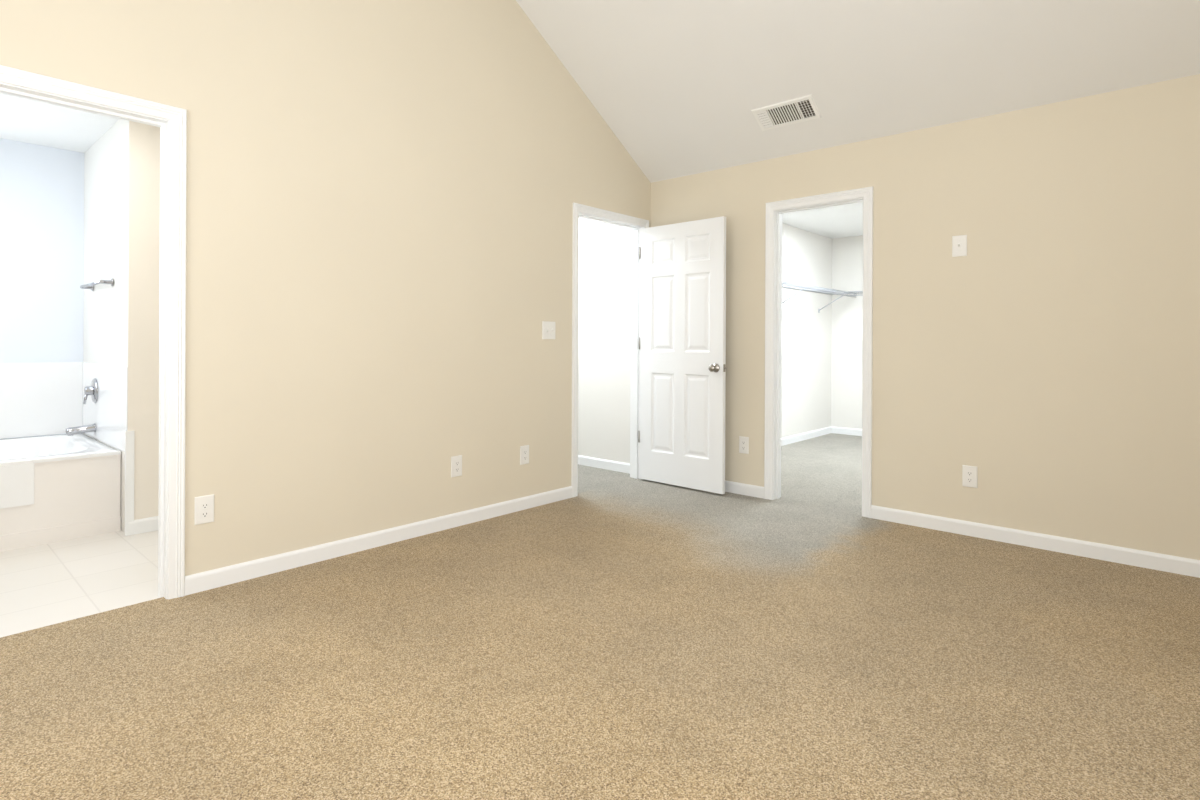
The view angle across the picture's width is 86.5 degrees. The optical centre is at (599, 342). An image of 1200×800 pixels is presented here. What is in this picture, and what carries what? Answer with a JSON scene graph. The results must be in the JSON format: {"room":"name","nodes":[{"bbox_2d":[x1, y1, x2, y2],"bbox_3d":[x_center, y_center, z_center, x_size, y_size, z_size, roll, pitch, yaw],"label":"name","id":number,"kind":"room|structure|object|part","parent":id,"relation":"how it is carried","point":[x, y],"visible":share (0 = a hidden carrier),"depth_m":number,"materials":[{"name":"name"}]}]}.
{"room":"empty bedroom","nodes":[
{"label":"empty bedroom","id":0,"kind":"room"},
{"bbox_2d":[0,138,83,438],"bbox_3d":[-4.250,-0.124,3.954,0.120,2.452,1.625,0,0,42],"label":"wall","id":1,"kind":"structure","parent":0,"point":[41,252],"depth_m":4.35,"materials":[{"name":"paint"}]},
{"bbox_2d":[0,362,127,451],"bbox_3d":[-3.736,0.383,3.493,1.262,0.497,1.622,0,0,42],"label":"tile surround","id":2,"kind":"object","parent":1,"relation":"attached to","point":[39,399],"visible":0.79,"depth_m":4.29,"materials":[{"name":"white tile"}]},
{"bbox_2d":[66,423,95,435],"bbox_3d":[-3.398,0.566,4.174,0.060,0.070,0.154,0,0,42],"label":"tub spout","id":3,"kind":"object","parent":2,"relation":"attached to","point":[71,431],"visible":1,"depth_m":4.16,"materials":[{"name":"silver metal"}]},
{"bbox_2d":[83,378,97,403],"bbox_3d":[-3.370,0.318,4.204,0.164,0.169,0.068,0,0,42],"label":"tub valve","id":4,"kind":"object","parent":2,"relation":"attached to","point":[92,390],"visible":1,"depth_m":4.18,"materials":[{"name":"silver metal"}]},
{"bbox_2d":[0,93,118,152],"bbox_3d":[-3.115,-1.395,3.430,2.500,0.100,2.590,0,0,42],"label":"ceiling","id":5,"kind":"structure","parent":0,"point":[25,120],"depth_m":3.92,"materials":[{"name":"paint"}]},
{"bbox_2d":[0,530,160,637],"bbox_3d":[-3.097,1.132,3.404,2.580,0.050,2.590,0,0,42],"label":"floor","id":6,"kind":"structure","parent":0,"point":[44,585],"depth_m":3.00,"materials":[{"name":"white tile"}]},
{"bbox_2d":[0,433,120,551],"bbox_3d":[-3.786,0.869,3.535,1.130,0.470,1.617,0,0,42],"label":"bathtub","id":7,"kind":"object","parent":6,"relation":"on","point":[58,488],"visible":0.92,"depth_m":3.59,"materials":[{"name":"white ceramic"}]},
{"bbox_2d":[83,119,159,532],"bbox_3d":[-2.954,-0.118,4.452,1.385,2.452,0.845,0,0,42],"label":"wall","id":8,"kind":"structure","parent":0,"point":[121,216],"depth_m":3.77,"materials":[{"name":"paint"}]},
{"bbox_2d":[80,278,113,290],"bbox_3d":[-3.228,-0.373,4.082,0.618,0.048,0.065,0,0,42],"label":"shower head","id":9,"kind":"object","parent":8,"relation":"attached to","point":[92,284],"visible":0.98,"depth_m":3.96,"materials":[{"name":"silver metal"}]},
{"bbox_2d":[125,431,133,535],"bbox_3d":[-2.715,0.809,3.679,0.010,0.600,0.042,0,0,42],"label":"trim","id":10,"kind":"structure","parent":8,"relation":"attached to","point":[129,476],"depth_m":3.67,"materials":[{"name":"white wood"}]},
{"bbox_2d":[128,516,157,535],"bbox_3d":[-2.085,1.071,3.555,1.115,0.082,0.774,0,0,42],"label":"baseboard","id":11,"kind":"structure","parent":8,"relation":"attached to","point":[143,525],"depth_m":3.72,"materials":[{"name":"white wood"}]},
{"bbox_2d":[0,0,650,575],"bbox_3d":[-1.424,-0.984,3.357,0.120,4.198,5.640,0,0,42],"label":"wall","id":12,"kind":"structure","parent":0,"point":[382,196],"depth_m":3.42,"materials":[{"name":"beige paint"}]},
{"bbox_2d":[0,82,169,598],"bbox_3d":[-2.183,0.064,2.515,0.120,2.095,0.821,0,0,42],"label":"trim","id":13,"kind":"structure","parent":12,"relation":"attached to","point":[54,99],"depth_m":2.78,"materials":[{"name":"white wood"}]},
{"bbox_2d":[0,65,186,598],"bbox_3d":[-2.183,0.041,2.515,0.156,2.140,0.911,0,0,42],"label":"door frame","id":14,"kind":"structure","parent":12,"relation":"attached to","point":[176,117],"depth_m":2.78,"materials":[{"name":"white wood"}]},
{"bbox_2d":[194,494,213,524],"bbox_3d":[-1.781,0.751,2.871,0.009,0.125,0.078,0,0,42],"label":"electrical outlet","id":15,"kind":"object","parent":12,"relation":"attached to","point":[204,509],"visible":1,"depth_m":2.87,"materials":[{"name":"white plastic"}]},
{"bbox_2d":[185,486,572,595],"bbox_3d":[-1.019,1.076,3.719,0.014,0.082,2.443,0,0,42],"label":"baseboard","id":16,"kind":"structure","parent":12,"relation":"attached to","point":[218,577],"depth_m":3.39,"materials":[{"name":"white wood"}]},
{"bbox_2d":[451,455,461,476],"bbox_3d":[-0.873,0.752,3.885,0.009,0.125,0.078,0,0,42],"label":"electrical outlet","id":17,"kind":"object","parent":12,"relation":"attached to","point":[456,466],"visible":1,"depth_m":3.88,"materials":[{"name":"white plastic"}]},
{"bbox_2d":[520,445,528,464],"bbox_3d":[-0.506,0.754,4.294,0.009,0.125,0.078,0,0,42],"label":"electrical outlet","id":18,"kind":"object","parent":12,"relation":"attached to","point":[524,454],"visible":1,"depth_m":4.29,"materials":[{"name":"white plastic"}]},
{"bbox_2d":[542,321,554,338],"bbox_3d":[-0.350,-0.088,4.453,0.022,0.125,0.124,0,0,42],"label":"light switch","id":19,"kind":"object","parent":12,"relation":"attached to","point":[548,329],"visible":1,"depth_m":4.45,"materials":[{"name":"white plastic"}]},
{"bbox_2d":[571,203,648,496],"bbox_3d":[0.049,0.052,5.006,0.156,2.140,0.891,0,0,42],"label":"door frame","id":20,"kind":"structure","parent":12,"relation":"attached to","point":[597,212],"depth_m":4.64,"materials":[{"name":"white wood"}]},
{"bbox_2d":[579,213,642,478],"bbox_3d":[0.049,0.074,5.006,0.120,2.095,0.801,0,0,42],"label":"trim","id":21,"kind":"structure","parent":12,"relation":"attached to","point":[635,353],"depth_m":5.28,"materials":[{"name":"white wood"}]},
{"bbox_2d":[638,216,725,493],"bbox_3d":[0.628,0.089,4.954,0.809,2.040,0.177,0,0,43],"label":"entry door","id":22,"kind":"structure","parent":12,"relation":"in","point":[682,343],"depth_m":4.91,"materials":[{"name":"white wood"}]},
{"bbox_3d":[0.332,0.014,5.221,0.012,1.595,0.042,0,0,43],"label":"entry door hinge","id":23,"kind":"part","parent":22,"relation":"part of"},
{"bbox_3d":[0.884,0.185,4.716,0.108,0.066,0.177,0,0,43],"label":"knob","id":24,"kind":"part","parent":22,"relation":"part of","materials":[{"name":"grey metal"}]},
{"bbox_2d":[0,433,1199,799],"bbox_3d":[0.590,1.149,4.027,7.200,0.050,9.100,0,0,42],"label":"floor","id":25,"kind":"structure","parent":0,"point":[810,633],"depth_m":2.19,"materials":[{"name":"beige carpet"}]},
{"bbox_2d":[781,223,832,437],"bbox_3d":[1.725,-0.096,6.801,0.120,2.452,3.700,0,0,42],"label":"wall","id":26,"kind":"structure","parent":0,"point":[821,369],"depth_m":7.50,"materials":[{"name":"white paint"}]},
{"bbox_2d":[781,426,831,445],"bbox_3d":[1.730,1.089,6.712,0.014,0.082,3.580,0,0,42],"label":"baseboard","id":27,"kind":"structure","parent":26,"relation":"attached to","point":[814,434],"depth_m":7.45,"materials":[{"name":"white wood"}]},
{"bbox_2d":[782,281,848,312],"bbox_3d":[1.938,-0.493,6.697,0.330,0.249,3.330,0,0,42],"label":"wire shelf","id":28,"kind":"object","parent":26,"relation":"attached to","point":[796,286],"depth_m":7.04,"materials":[{"name":"grey metal"}]},
{"bbox_2d":[782,203,862,238],"bbox_3d":[2.614,-1.368,6.011,2.490,0.100,3.700,0,0,42],"label":"ceiling","id":29,"kind":"structure","parent":0,"point":[843,221],"depth_m":6.87,"materials":[{"name":"paint"}]},
{"bbox_2d":[833,235,862,428],"bbox_3d":[3.802,-0.086,7.344,2.250,2.452,0.120,0,0,42],"label":"wall","id":30,"kind":"structure","parent":0,"point":[847,251],"depth_m":7.91,"materials":[{"name":"white paint"}]},
{"bbox_2d":[832,427,861,435],"bbox_3d":[3.752,1.098,7.294,2.190,0.082,0.014,0,0,42],"label":"baseboard","id":31,"kind":"structure","parent":30,"relation":"attached to","point":[838,430],"depth_m":7.90,"materials":[{"name":"white wood"}]},
{"bbox_2d":[849,291,862,297],"bbox_3d":[3.773,-0.485,7.067,1.910,0.249,0.330,0,0,42],"label":"wire shelf","id":32,"kind":"object","parent":30,"relation":"attached to","point":[850,292],"depth_m":7.67,"materials":[{"name":"grey metal"}]},
{"bbox_2d":[516,0,1199,182],"bbox_3d":[0.339,-2.185,1.782,4.840,1.900,5.640,0,0,42],"label":"ceiling","id":33,"kind":"structure","parent":0,"point":[671,89],"depth_m":3.79,"materials":[{"name":"paint"}]},
{"bbox_2d":[751,95,820,130],"bbox_3d":[1.224,-1.510,4.205,0.420,0.010,0.190,1,-32,42],"label":"ceiling vent","id":34,"kind":"object","parent":33,"relation":"in","point":[790,112],"visible":1,"depth_m":4.19,"materials":[{"name":"white metal"}]},
{"bbox_2d":[578,74,1199,559],"bbox_3d":[1.210,-0.124,4.712,7.440,2.502,0.140,0,0,42],"label":"wall","id":35,"kind":"structure","parent":0,"point":[1037,354],"depth_m":3.62,"materials":[{"name":"beige paint"}]},
{"bbox_2d":[578,455,629,473],"bbox_3d":[-0.594,1.078,6.243,2.480,0.082,0.020,0,0,42],"label":"baseboard","id":36,"kind":"structure","parent":35,"relation":"attached to","point":[605,464],"depth_m":5.65,"materials":[{"name":"white wood"}]},
{"bbox_2d":[739,436,748,453],"bbox_3d":[1.068,0.759,4.736,0.078,0.125,0.009,0,0,42],"label":"electrical outlet","id":37,"kind":"object","parent":35,"relation":"attached to","point":[744,445],"visible":1,"depth_m":4.73,"materials":[{"name":"white plastic"}]},
{"bbox_2d":[725,480,763,498],"bbox_3d":[0.795,1.084,4.965,1.055,0.082,0.030,0,0,42],"label":"baseboard","id":38,"kind":"structure","parent":35,"relation":"attached to","point":[732,487],"depth_m":4.72,"materials":[{"name":"white wood"}]},
{"bbox_2d":[764,186,872,517],"bbox_3d":[1.523,0.059,4.417,0.752,2.140,0.156,0,0,42],"label":"trim","id":39,"kind":"structure","parent":35,"relation":"attached to","point":[866,193],"depth_m":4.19,"materials":[{"name":"white wood"}]},
{"bbox_2d":[952,235,966,256],"bbox_3d":[2.130,-0.576,3.780,0.078,0.125,0.022,0,0,42],"label":"light switch","id":40,"kind":"object","parent":35,"relation":"attached to","point":[959,245],"visible":1,"depth_m":3.78,"materials":[{"name":"white plastic"}]},
{"bbox_2d":[962,465,977,487],"bbox_3d":[2.173,0.785,3.745,0.078,0.125,0.009,0,0,42],"label":"electrical outlet","id":41,"kind":"object","parent":35,"relation":"attached to","point":[969,476],"visible":1,"depth_m":3.74,"materials":[{"name":"white plastic"}]},
{"bbox_2d":[871,505,1199,577],"bbox_3d":[2.779,1.094,3.198,2.753,0.082,0.014,0,0,42],"label":"baseboard","id":42,"kind":"structure","parent":35,"relation":"attached to","point":[1139,558],"depth_m":3.49,"materials":[{"name":"white wood"}]}
]}

